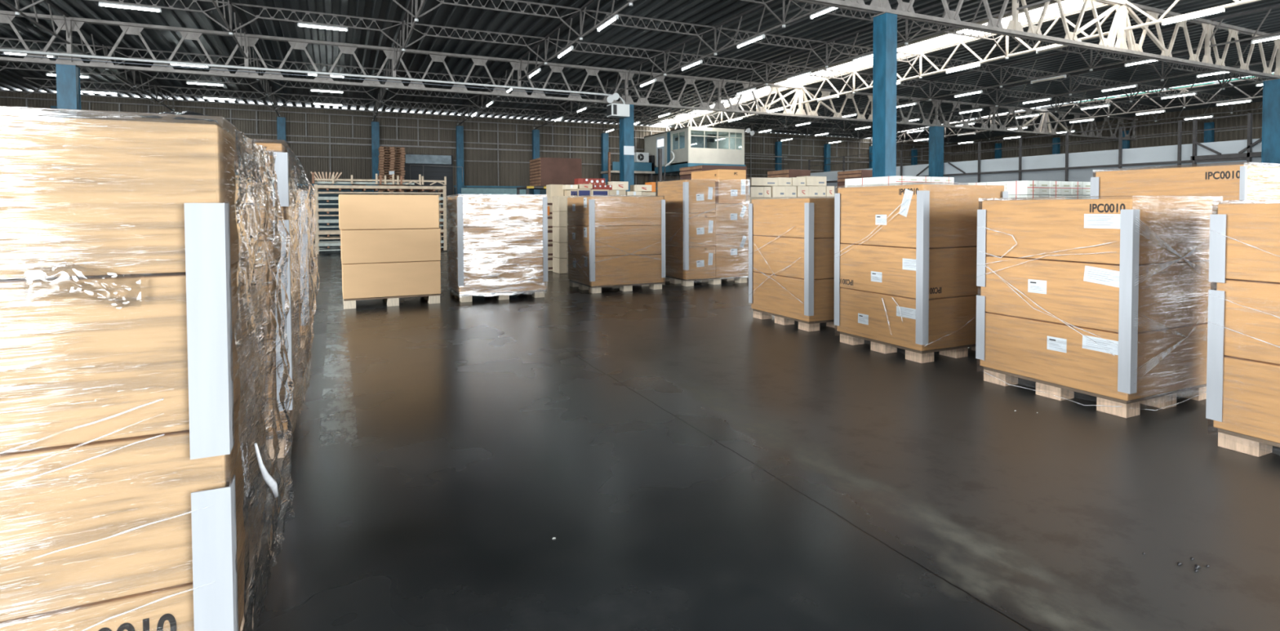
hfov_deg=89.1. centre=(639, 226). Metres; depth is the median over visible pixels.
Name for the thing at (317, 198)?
frame
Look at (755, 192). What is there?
carton
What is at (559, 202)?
carton
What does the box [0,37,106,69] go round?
joist
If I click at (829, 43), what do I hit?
joist
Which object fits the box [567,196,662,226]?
carton
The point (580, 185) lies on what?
carton
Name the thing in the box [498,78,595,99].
joist
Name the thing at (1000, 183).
carton
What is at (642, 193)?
carton
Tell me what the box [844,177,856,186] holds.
carton
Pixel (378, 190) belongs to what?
pallet
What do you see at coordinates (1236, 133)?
wall
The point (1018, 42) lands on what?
joist
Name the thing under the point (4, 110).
wrap
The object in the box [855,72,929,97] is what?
joist
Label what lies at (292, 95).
joist
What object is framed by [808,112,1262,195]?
railing
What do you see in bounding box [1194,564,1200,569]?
chip
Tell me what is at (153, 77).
joist
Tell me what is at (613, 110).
ventilation unit
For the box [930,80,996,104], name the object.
joist
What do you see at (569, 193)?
carton
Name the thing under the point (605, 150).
steel column
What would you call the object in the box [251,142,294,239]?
carton
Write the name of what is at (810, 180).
carton
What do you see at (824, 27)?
ceiling
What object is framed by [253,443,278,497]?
film tail
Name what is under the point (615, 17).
lamp
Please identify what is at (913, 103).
lamp
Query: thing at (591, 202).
protector
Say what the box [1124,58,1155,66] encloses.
lamp
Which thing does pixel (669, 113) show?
lamp
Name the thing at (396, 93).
joist
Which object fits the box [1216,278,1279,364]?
carton
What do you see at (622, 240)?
carton
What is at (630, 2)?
girder
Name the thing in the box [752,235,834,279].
carton
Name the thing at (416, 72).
joist
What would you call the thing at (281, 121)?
steel column
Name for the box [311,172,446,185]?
frame
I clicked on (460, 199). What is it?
protector
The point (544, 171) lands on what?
crate
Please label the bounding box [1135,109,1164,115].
lamp
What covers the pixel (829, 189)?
carton
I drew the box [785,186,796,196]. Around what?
carton
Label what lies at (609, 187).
carton
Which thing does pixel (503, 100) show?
joist
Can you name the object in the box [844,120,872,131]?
joist
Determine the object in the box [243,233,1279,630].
floor
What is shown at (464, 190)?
panel
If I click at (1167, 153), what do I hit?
wall partition
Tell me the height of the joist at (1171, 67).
0.883 m
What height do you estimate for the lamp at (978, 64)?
0.179 m
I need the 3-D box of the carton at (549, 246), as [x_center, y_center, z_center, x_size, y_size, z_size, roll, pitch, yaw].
[-2.194,0.574,15.836,0.277,0.322,0.506,-1,2,-25]
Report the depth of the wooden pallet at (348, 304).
10.07 m
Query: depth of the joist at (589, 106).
37.57 m
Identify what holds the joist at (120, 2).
attached to the girder at (231, 6)
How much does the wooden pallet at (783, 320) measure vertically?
0.116 m
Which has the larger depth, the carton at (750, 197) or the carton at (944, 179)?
the carton at (750, 197)
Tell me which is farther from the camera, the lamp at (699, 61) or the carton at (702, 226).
the lamp at (699, 61)
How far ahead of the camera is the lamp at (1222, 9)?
18.25 m
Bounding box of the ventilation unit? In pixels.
[606,102,629,118]
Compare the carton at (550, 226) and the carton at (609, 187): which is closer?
the carton at (550, 226)
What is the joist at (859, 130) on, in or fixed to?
attached to the girder at (1143, 95)
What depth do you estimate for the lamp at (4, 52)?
24.04 m
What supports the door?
in the wall at (498, 151)
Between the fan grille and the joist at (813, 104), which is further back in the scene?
the fan grille
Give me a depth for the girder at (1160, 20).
25.18 m
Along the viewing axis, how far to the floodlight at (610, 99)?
28.86 m
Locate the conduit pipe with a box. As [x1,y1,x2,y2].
[0,48,624,103]
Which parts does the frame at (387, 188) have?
corner post, corner post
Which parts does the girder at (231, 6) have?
rod, rod, post, rod, rail, rod, rod, rod, rod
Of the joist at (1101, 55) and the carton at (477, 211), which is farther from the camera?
the joist at (1101, 55)
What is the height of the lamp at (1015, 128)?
0.164 m
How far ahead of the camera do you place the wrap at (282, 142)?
4.07 m
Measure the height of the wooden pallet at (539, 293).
0.123 m
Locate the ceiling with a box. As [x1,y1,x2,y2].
[0,0,1279,142]
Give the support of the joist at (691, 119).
attached to the girder at (1160, 20)
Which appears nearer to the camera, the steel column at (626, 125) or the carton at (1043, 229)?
the carton at (1043, 229)
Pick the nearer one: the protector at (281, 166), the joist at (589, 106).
the protector at (281, 166)
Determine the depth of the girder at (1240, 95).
41.29 m
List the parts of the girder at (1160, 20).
post, post, post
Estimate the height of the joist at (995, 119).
0.883 m
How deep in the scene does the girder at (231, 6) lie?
22.01 m
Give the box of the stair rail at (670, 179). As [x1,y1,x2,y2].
[663,173,677,181]
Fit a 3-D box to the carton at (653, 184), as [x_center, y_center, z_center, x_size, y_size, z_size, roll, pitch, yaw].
[0.282,-1.066,17.620,0.131,0.264,0.400,-1,2,-25]
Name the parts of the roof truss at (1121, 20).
post, post, post, post, post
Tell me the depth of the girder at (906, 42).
24.78 m
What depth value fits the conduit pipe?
23.65 m
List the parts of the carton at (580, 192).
printed panel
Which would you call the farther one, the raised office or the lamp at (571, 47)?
the raised office
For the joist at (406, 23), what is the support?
attached to the girder at (417, 11)
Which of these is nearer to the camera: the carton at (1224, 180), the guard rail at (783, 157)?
the carton at (1224, 180)
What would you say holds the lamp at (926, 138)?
hanging from the girder at (1143, 95)
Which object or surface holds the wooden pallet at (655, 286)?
on the floor
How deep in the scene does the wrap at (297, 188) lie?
7.58 m
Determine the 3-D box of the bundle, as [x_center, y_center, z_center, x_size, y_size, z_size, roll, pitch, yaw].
[-10.653,-1.639,22.085,0.973,0.445,0.145,-1,2,-25]
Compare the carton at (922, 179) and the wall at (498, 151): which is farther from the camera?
the wall at (498, 151)
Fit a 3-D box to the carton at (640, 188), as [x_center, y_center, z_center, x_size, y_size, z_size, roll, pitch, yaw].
[0.022,-1.030,17.497,0.464,0.172,0.404,-1,2,-25]
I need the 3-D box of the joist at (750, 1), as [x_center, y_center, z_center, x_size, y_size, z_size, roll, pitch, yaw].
[2.023,-6.442,18.298,5.000,0.883,0.050,-1,2,-25]
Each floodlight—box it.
[606,95,613,102]
[612,93,619,100]
[744,130,754,135]
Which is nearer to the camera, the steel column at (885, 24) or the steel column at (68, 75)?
the steel column at (885, 24)
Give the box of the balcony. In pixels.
[600,151,654,182]
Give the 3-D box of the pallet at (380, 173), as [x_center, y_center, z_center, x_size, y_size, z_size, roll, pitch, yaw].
[-14.339,-3.038,37.559,1.350,0.136,1.090,-1,2,-25]
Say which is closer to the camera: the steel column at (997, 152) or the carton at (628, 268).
the carton at (628, 268)
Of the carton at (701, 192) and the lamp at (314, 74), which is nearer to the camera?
the carton at (701, 192)
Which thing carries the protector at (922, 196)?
attached to the wrap at (911, 183)
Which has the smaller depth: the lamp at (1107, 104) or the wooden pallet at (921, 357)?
the wooden pallet at (921, 357)
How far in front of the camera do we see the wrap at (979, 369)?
5.45 m
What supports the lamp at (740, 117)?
hanging from the girder at (1160, 20)
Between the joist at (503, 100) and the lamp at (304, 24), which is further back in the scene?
the joist at (503, 100)
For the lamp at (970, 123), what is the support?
hanging from the girder at (1224, 82)
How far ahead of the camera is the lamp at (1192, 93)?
31.34 m
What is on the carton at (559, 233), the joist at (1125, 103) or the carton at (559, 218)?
the carton at (559, 218)
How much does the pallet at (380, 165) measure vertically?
0.136 m
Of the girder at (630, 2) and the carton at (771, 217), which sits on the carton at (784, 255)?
the carton at (771, 217)
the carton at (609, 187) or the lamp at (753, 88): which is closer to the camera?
the carton at (609, 187)
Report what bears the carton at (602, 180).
on the carton at (604, 187)
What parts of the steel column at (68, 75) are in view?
cap plate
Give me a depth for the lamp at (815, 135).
47.17 m
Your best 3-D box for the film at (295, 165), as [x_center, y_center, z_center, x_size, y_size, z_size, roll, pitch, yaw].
[-2.377,0.373,4.529,0.142,1.740,1.337,-1,2,-20]
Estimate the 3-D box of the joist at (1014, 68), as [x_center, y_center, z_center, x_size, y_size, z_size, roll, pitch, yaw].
[18.491,-6.839,30.275,5.000,0.883,0.050,-1,2,-25]
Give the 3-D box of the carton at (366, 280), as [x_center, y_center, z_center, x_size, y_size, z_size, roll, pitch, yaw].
[-4.070,0.807,10.591,1.420,0.522,1.210,-1,2,-25]
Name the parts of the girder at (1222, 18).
post, rod, rod, post, rod, rod, rod, rail, post, rod, rod, rod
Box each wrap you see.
[0,106,270,630]
[253,138,300,439]
[297,187,311,334]
[446,194,547,295]
[566,195,664,284]
[666,179,750,277]
[749,195,834,311]
[835,182,997,346]
[977,195,1222,410]
[1093,161,1279,198]
[1207,199,1279,434]
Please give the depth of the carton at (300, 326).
7.03 m
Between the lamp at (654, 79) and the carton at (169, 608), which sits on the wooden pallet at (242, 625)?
the carton at (169, 608)
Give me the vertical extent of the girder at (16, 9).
1.050 m
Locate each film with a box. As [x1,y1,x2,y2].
[131,110,235,136]
[234,127,295,630]
[287,146,319,431]
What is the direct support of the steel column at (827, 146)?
on the floor
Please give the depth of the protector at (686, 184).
12.39 m
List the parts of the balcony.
brown post, dark panel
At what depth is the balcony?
44.93 m
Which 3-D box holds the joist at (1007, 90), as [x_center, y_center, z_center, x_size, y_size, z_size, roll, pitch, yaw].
[21.381,-7.006,35.882,5.000,0.883,0.050,-1,2,-25]
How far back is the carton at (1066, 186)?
7.56 m
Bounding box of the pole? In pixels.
[657,148,662,182]
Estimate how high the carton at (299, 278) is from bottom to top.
0.522 m
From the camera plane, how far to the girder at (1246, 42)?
31.16 m
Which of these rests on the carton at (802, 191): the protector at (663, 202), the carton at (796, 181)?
the carton at (796, 181)
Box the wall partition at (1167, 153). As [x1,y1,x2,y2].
[810,138,1262,195]
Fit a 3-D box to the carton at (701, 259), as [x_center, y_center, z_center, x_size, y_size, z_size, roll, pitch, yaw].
[0.926,0.687,13.108,0.665,0.622,1.192,-1,2,-25]
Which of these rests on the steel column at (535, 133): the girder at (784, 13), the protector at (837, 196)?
the girder at (784, 13)
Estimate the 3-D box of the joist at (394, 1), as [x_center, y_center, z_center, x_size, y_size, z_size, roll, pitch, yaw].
[-8.665,-6.380,17.535,5.000,0.883,0.050,-1,2,-25]
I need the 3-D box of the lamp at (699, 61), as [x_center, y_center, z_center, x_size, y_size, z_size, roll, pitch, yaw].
[1.928,-6.053,24.286,0.112,0.176,1.460,-1,2,-25]
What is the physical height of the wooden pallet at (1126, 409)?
0.123 m
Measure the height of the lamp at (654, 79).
0.176 m
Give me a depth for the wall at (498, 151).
41.64 m
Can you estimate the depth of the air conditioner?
45.03 m
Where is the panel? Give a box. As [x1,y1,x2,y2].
[461,187,525,194]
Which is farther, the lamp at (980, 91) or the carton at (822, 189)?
the lamp at (980, 91)
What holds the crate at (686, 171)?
on the carton
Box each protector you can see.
[184,203,238,630]
[271,151,293,411]
[298,191,309,325]
[457,196,463,286]
[542,196,547,281]
[588,199,595,281]
[661,200,665,277]
[683,182,688,270]
[748,203,752,303]
[804,202,813,315]
[834,193,839,325]
[915,190,929,345]
[975,209,986,359]
[1002,191,1008,197]
[1089,177,1098,199]
[1117,208,1139,394]
[1205,213,1226,422]
[1239,165,1247,199]
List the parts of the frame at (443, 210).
corner post, corner post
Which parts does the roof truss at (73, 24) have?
post, post, post, post, post, post, post, post, post, post, post, post, post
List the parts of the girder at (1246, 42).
post, rod, post, rod, rail, rod, rod, post, rod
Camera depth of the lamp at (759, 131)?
45.01 m
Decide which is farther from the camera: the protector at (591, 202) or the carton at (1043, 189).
the protector at (591, 202)
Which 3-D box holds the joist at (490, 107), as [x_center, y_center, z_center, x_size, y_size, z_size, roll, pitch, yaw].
[-7.813,-6.723,39.254,5.000,0.883,0.050,-1,2,-25]
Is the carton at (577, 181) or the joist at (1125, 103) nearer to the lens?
the carton at (577, 181)
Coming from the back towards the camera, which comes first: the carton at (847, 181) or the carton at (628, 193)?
the carton at (628, 193)
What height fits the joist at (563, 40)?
0.883 m
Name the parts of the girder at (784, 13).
rod, rod, post, rod, rod, rod, rail, post, rod, rod, rod, post, rod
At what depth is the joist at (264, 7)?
20.91 m
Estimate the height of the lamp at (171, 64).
0.157 m
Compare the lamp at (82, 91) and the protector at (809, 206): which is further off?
the lamp at (82, 91)
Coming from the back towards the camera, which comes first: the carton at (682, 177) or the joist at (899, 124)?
the joist at (899, 124)
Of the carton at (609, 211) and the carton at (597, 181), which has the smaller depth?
the carton at (609, 211)
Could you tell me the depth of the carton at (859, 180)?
9.51 m
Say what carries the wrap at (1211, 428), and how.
on the wooden pallet at (1249, 445)
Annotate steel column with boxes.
[53,62,81,109]
[276,116,285,141]
[371,121,379,191]
[455,125,464,194]
[532,129,539,194]
[601,133,608,185]
[619,103,634,191]
[775,141,782,170]
[823,143,830,172]
[869,146,872,168]
[871,11,898,177]
[911,148,917,164]
[928,125,943,177]
[995,142,1001,159]
[1052,137,1060,154]
[1122,130,1129,149]
[1204,121,1214,142]
[1261,78,1279,163]
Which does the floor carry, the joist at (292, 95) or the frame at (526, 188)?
the frame at (526, 188)
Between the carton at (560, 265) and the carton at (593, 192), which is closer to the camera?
the carton at (560, 265)
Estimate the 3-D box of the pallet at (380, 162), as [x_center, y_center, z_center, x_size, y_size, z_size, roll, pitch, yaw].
[-14.352,-3.618,37.543,1.350,0.136,1.090,-1,2,-24]
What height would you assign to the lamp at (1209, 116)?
0.170 m
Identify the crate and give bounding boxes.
[529,157,582,186]
[679,164,746,175]
[767,168,810,177]
[837,169,872,182]
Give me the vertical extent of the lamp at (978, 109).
0.178 m
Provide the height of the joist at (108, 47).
0.883 m
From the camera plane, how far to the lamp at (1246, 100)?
33.54 m
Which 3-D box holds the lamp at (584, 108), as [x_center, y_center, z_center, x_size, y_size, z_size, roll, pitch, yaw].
[-3.130,-6.311,35.054,0.110,0.133,1.460,-1,2,-25]
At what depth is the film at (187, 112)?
1.98 m
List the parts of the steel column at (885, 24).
cap plate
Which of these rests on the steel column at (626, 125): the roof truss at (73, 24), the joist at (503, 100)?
the roof truss at (73, 24)
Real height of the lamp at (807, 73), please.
0.176 m
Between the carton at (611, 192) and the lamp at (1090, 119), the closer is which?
the carton at (611, 192)
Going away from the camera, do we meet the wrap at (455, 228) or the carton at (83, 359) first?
the carton at (83, 359)
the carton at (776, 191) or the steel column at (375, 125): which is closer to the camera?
the carton at (776, 191)
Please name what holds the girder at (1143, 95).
on the roof truss at (1121, 20)
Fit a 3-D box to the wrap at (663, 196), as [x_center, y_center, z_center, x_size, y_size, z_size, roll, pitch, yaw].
[-0.486,0.248,12.318,1.485,1.674,1.364,-1,2,-25]
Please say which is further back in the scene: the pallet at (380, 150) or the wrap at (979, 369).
the pallet at (380, 150)
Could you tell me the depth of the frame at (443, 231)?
21.73 m
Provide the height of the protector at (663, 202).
1.440 m
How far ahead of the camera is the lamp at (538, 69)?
25.47 m
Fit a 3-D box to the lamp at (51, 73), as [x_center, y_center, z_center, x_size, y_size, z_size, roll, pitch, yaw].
[-24.288,-6.434,27.522,1.460,0.124,0.555,-1,2,-25]
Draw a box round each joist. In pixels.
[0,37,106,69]
[0,62,133,88]
[19,0,229,31]
[22,76,155,103]
[106,45,256,79]
[135,71,266,96]
[156,85,272,109]
[231,2,402,47]
[257,58,386,79]
[267,80,380,103]
[274,93,376,115]
[377,99,467,119]
[382,88,481,109]
[387,69,497,96]
[392,0,414,17]
[404,22,545,61]
[417,0,580,36]
[468,105,550,124]
[482,94,570,115]
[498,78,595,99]
[546,38,664,72]
[550,110,619,124]
[572,101,649,119]
[582,8,715,52]
[595,86,680,109]
[633,115,690,127]
[635,0,782,23]
[651,106,721,124]
[666,51,766,82]
[681,93,754,111]
[691,119,751,135]
[716,26,826,64]
[722,112,785,128]
[752,123,807,137]
[758,99,823,115]
[767,62,854,91]
[786,0,906,41]
[786,115,844,131]
[807,126,857,141]
[827,42,920,75]
[827,105,870,116]
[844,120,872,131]
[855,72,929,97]
[857,129,905,143]
[896,111,941,119]
[897,124,944,137]
[904,132,947,145]
[908,19,1006,56]
[922,54,1001,84]
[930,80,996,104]
[943,114,991,124]
[945,127,989,140]
[995,119,1036,131]
[997,88,1055,110]
[1001,66,1071,93]
[1008,36,1091,67]
[1057,95,1109,115]
[1071,75,1130,99]
[1092,49,1162,78]
[1109,101,1155,119]
[1131,83,1185,106]
[1163,62,1223,87]
[1185,90,1232,111]
[1224,72,1268,86]
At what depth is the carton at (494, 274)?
10.71 m
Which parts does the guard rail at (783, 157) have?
rail, rail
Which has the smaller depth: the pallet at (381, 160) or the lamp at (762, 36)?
the lamp at (762, 36)
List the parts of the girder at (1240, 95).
rail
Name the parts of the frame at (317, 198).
corner post, corner post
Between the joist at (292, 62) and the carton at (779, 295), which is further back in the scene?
the joist at (292, 62)
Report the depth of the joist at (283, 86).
31.38 m
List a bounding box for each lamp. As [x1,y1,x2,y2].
[3,51,54,57]
[45,71,90,78]
[80,88,118,94]
[98,1,161,13]
[170,63,208,67]
[186,80,224,86]
[202,96,236,100]
[297,22,347,31]
[306,73,344,77]
[310,88,343,93]
[312,102,342,106]
[485,100,493,106]
[528,67,541,78]
[557,45,573,58]
[577,106,587,112]
[596,14,618,31]
[640,78,656,87]
[657,111,671,117]
[680,59,702,71]
[728,116,742,121]
[736,87,755,95]
[737,34,764,48]
[758,128,772,133]
[766,107,783,112]
[786,71,811,80]
[795,121,811,126]
[809,6,836,19]
[814,132,829,136]
[817,94,839,102]
[842,112,857,117]
[852,53,872,62]
[854,125,871,129]
[896,102,916,107]
[900,117,919,121]
[906,128,924,133]
[913,137,928,141]
[946,62,980,73]
[954,89,982,97]
[955,122,975,125]
[957,132,975,136]
[957,141,973,143]
[959,107,982,114]
[1003,135,1021,139]
[1006,126,1027,129]
[1015,113,1039,118]
[1022,97,1051,104]
[1031,74,1066,84]
[1035,40,1081,53]
[1056,129,1075,133]
[1069,118,1094,123]
[1080,103,1110,110]
[1101,84,1137,92]
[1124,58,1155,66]
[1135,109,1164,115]
[1160,92,1196,99]
[1161,7,1225,25]
[1183,114,1213,119]
[1195,67,1239,77]
[1215,99,1252,106]
[1250,35,1279,44]
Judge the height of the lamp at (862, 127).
0.133 m
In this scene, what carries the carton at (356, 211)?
on the carton at (389, 245)
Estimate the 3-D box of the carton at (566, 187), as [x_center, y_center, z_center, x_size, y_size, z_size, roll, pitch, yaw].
[-1.813,-1.002,16.635,0.329,0.119,0.402,-1,2,-25]
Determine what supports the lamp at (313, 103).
hanging from the joist at (292, 95)
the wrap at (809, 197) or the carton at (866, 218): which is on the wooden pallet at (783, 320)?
the wrap at (809, 197)
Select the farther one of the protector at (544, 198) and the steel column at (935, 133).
the steel column at (935, 133)
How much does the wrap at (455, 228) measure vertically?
1.682 m
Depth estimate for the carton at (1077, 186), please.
7.64 m
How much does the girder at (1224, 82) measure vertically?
1.050 m
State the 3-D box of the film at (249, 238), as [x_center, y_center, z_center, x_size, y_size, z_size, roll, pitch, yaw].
[-1.384,0.508,2.441,0.093,1.620,1.151,-1,2,-25]
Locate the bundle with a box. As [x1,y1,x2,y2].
[311,171,342,184]
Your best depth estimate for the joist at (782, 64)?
29.55 m
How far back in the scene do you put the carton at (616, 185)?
17.03 m
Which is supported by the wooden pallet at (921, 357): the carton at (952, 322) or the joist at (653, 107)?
the carton at (952, 322)
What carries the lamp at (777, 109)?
hanging from the girder at (1160, 20)
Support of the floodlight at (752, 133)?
attached to the raised office
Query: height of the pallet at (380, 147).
0.136 m
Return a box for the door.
[403,154,453,230]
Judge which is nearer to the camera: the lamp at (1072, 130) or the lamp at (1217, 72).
the lamp at (1217, 72)
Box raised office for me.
[644,125,745,182]
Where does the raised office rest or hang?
on the floor
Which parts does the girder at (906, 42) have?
post, rod, rod, rod, post, rod, rail, rod, post, rod, rod, rod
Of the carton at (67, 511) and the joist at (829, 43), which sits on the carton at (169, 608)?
the carton at (67, 511)
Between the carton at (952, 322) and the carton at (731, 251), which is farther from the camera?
the carton at (731, 251)
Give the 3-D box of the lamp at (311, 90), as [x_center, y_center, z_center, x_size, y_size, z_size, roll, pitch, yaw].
[-15.196,-6.587,31.566,1.460,0.124,0.155,-1,2,-25]
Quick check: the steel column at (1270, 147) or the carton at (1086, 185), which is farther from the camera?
the steel column at (1270, 147)
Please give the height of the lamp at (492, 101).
0.124 m
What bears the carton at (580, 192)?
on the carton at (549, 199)
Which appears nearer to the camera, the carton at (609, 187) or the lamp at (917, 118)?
the carton at (609, 187)
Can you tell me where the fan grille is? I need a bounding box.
[637,153,644,160]
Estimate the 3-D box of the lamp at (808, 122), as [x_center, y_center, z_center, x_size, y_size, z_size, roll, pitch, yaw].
[10.424,-6.541,41.413,0.156,0.133,1.460,-1,2,-25]
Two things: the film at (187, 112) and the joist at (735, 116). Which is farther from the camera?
the joist at (735, 116)
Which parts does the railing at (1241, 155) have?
post, post, post, post, rail, rail, rail, post, post, post, post, post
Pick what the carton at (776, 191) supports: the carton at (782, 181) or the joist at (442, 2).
the carton at (782, 181)
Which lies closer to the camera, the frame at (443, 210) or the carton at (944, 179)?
the carton at (944, 179)
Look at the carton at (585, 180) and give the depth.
16.88 m
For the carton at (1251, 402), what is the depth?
3.89 m
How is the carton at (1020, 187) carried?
on the carton
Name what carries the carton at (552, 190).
on the carton
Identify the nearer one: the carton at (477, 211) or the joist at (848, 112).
the carton at (477, 211)
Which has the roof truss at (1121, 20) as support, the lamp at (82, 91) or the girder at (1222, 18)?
the girder at (1222, 18)
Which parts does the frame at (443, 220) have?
corner post, corner post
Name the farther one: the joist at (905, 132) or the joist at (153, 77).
the joist at (905, 132)
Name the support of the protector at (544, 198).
attached to the wrap at (455, 228)
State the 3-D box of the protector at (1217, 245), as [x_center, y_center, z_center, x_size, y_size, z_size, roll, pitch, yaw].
[3.602,0.564,4.042,0.080,1.280,0.080,-1,2,-25]
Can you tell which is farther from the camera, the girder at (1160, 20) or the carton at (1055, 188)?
the girder at (1160, 20)
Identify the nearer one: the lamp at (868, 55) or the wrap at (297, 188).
the wrap at (297, 188)
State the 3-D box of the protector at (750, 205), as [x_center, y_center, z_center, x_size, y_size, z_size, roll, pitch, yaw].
[1.543,0.367,8.894,0.080,1.360,0.080,-1,2,-25]
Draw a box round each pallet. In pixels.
[240,541,261,630]
[266,415,291,459]
[342,293,439,309]
[377,146,404,151]
[377,164,404,168]
[377,166,404,170]
[377,174,404,177]
[377,177,404,179]
[377,190,404,191]
[378,148,404,153]
[378,151,405,155]
[378,154,404,158]
[378,156,405,159]
[378,159,404,163]
[378,161,404,165]
[378,169,404,173]
[378,172,404,175]
[449,288,544,302]
[568,280,662,293]
[664,275,746,286]
[752,308,836,331]
[840,331,975,363]
[983,366,1206,417]
[1217,428,1279,457]
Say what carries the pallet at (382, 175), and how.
on the pallet at (388, 178)
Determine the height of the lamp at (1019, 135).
0.124 m
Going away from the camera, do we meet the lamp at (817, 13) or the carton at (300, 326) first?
the carton at (300, 326)
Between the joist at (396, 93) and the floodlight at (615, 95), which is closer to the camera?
the floodlight at (615, 95)
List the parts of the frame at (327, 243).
corner post, corner post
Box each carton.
[0,115,261,279]
[0,251,262,453]
[0,354,264,622]
[0,454,266,630]
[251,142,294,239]
[257,233,296,338]
[262,311,297,433]
[297,239,309,287]
[297,278,311,334]
[338,194,439,229]
[340,228,440,263]
[342,260,440,299]
[447,195,545,226]
[447,226,542,259]
[448,255,546,294]
[546,184,564,197]
[547,197,552,202]
[547,202,552,216]
[547,216,555,230]
[547,230,552,244]
[547,243,553,257]
[547,257,552,271]
[552,195,567,211]
[552,211,568,226]
[552,226,567,242]
[552,241,568,257]
[552,257,568,273]
[562,184,577,190]
[566,190,577,197]
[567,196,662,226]
[567,224,661,256]
[568,252,663,286]
[573,188,591,195]
[574,177,583,184]
[577,183,592,188]
[583,177,589,183]
[589,177,594,185]
[591,185,597,189]
[591,189,608,195]
[594,177,599,185]
[597,185,602,189]
[600,177,604,185]
[602,185,607,189]
[607,181,628,190]
[607,185,612,190]
[608,190,626,195]
[626,191,641,195]
[630,184,651,191]
[641,191,655,195]
[644,182,655,191]
[657,179,715,213]
[665,213,715,246]
[665,244,715,279]
[680,174,746,180]
[691,168,746,204]
[700,204,748,234]
[714,234,748,277]
[746,177,777,186]
[750,186,764,197]
[750,197,782,203]
[751,198,834,238]
[751,271,834,321]
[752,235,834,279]
[764,186,771,197]
[764,186,785,197]
[775,177,791,186]
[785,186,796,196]
[789,177,805,186]
[796,176,826,186]
[796,186,808,196]
[808,186,818,196]
[818,186,826,196]
[826,186,834,196]
[836,287,976,351]
[837,182,844,187]
[837,184,1004,248]
[839,243,977,298]
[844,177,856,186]
[856,177,869,186]
[869,176,882,184]
[882,175,907,183]
[906,176,919,182]
[919,176,930,182]
[930,176,942,182]
[942,177,954,182]
[970,182,986,185]
[979,311,1208,400]
[980,255,1210,332]
[982,198,1218,264]
[986,181,1006,191]
[1006,180,1039,195]
[1008,195,1038,197]
[1032,180,1048,195]
[1048,181,1061,195]
[1060,181,1072,195]
[1071,181,1083,195]
[1082,182,1090,195]
[1095,164,1279,199]
[1213,355,1279,443]
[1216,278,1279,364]
[1217,203,1279,282]
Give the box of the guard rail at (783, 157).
[744,154,787,174]
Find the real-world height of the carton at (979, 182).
0.157 m
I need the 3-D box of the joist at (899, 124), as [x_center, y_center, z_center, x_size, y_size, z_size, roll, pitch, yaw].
[21.000,-7.179,48.462,5.000,0.883,0.050,-1,2,-25]
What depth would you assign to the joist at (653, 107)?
39.98 m
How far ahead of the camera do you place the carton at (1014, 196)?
7.33 m
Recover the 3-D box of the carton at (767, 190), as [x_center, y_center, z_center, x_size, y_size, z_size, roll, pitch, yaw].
[3.735,-1.037,19.627,0.260,0.317,0.405,-1,2,-25]
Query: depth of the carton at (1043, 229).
4.87 m
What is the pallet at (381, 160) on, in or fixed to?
on the pallet at (380, 162)
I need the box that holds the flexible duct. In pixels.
[664,151,675,181]
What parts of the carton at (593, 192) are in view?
printed panel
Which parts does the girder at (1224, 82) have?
rail, rod, post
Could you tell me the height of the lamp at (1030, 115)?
0.179 m
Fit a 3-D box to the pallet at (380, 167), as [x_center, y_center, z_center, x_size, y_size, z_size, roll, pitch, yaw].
[-14.372,-3.327,37.526,1.350,0.136,1.090,-1,2,-25]
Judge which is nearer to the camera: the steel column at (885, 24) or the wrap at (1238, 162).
the wrap at (1238, 162)
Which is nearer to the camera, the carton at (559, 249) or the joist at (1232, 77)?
the carton at (559, 249)
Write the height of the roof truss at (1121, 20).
1.560 m
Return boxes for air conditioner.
[634,151,648,162]
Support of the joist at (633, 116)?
attached to the girder at (906, 42)
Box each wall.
[0,89,951,235]
[950,101,1262,162]
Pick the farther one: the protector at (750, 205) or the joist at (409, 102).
the joist at (409, 102)
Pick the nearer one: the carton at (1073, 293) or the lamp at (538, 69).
the carton at (1073, 293)
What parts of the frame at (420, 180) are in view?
long rail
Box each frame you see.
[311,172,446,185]
[314,184,446,196]
[314,238,447,253]
[315,195,446,207]
[315,207,446,219]
[315,217,446,231]
[315,227,446,242]
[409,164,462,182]
[516,186,546,194]
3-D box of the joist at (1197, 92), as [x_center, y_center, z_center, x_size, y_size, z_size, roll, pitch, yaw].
[32.069,-7.069,36.645,5.000,0.883,0.050,-1,2,-25]
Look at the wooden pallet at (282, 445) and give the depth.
3.92 m
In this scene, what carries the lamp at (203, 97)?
hanging from the joist at (178, 87)
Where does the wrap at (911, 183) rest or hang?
on the wooden pallet at (921, 357)
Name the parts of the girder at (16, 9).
post, rod, rod, rail, rod, rod, rod, post, post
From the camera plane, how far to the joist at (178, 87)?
32.78 m
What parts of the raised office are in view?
door, lit pane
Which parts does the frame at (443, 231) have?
corner post, corner post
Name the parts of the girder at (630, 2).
rod, rod, post, rod, rail, rod, rod, post, rod, rod, rod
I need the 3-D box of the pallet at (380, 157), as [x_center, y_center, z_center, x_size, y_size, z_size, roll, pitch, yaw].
[-14.332,-3.908,37.553,1.350,0.136,1.090,-1,2,-26]
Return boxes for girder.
[0,0,174,111]
[211,0,279,116]
[372,0,425,121]
[457,0,635,125]
[533,0,844,128]
[603,0,1051,133]
[666,0,1259,131]
[734,4,1279,134]
[777,40,1275,141]
[826,60,1270,143]
[871,76,1263,146]
[912,92,1262,147]
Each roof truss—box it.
[0,9,1137,140]
[792,0,1279,79]
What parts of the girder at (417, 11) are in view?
rod, rod, rod, rail, post, rod, rod, rod, post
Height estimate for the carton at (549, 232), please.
0.322 m
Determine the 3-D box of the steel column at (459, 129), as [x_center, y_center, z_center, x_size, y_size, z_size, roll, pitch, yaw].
[-11.509,-3.014,41.615,0.580,6.800,0.460,-1,2,-25]

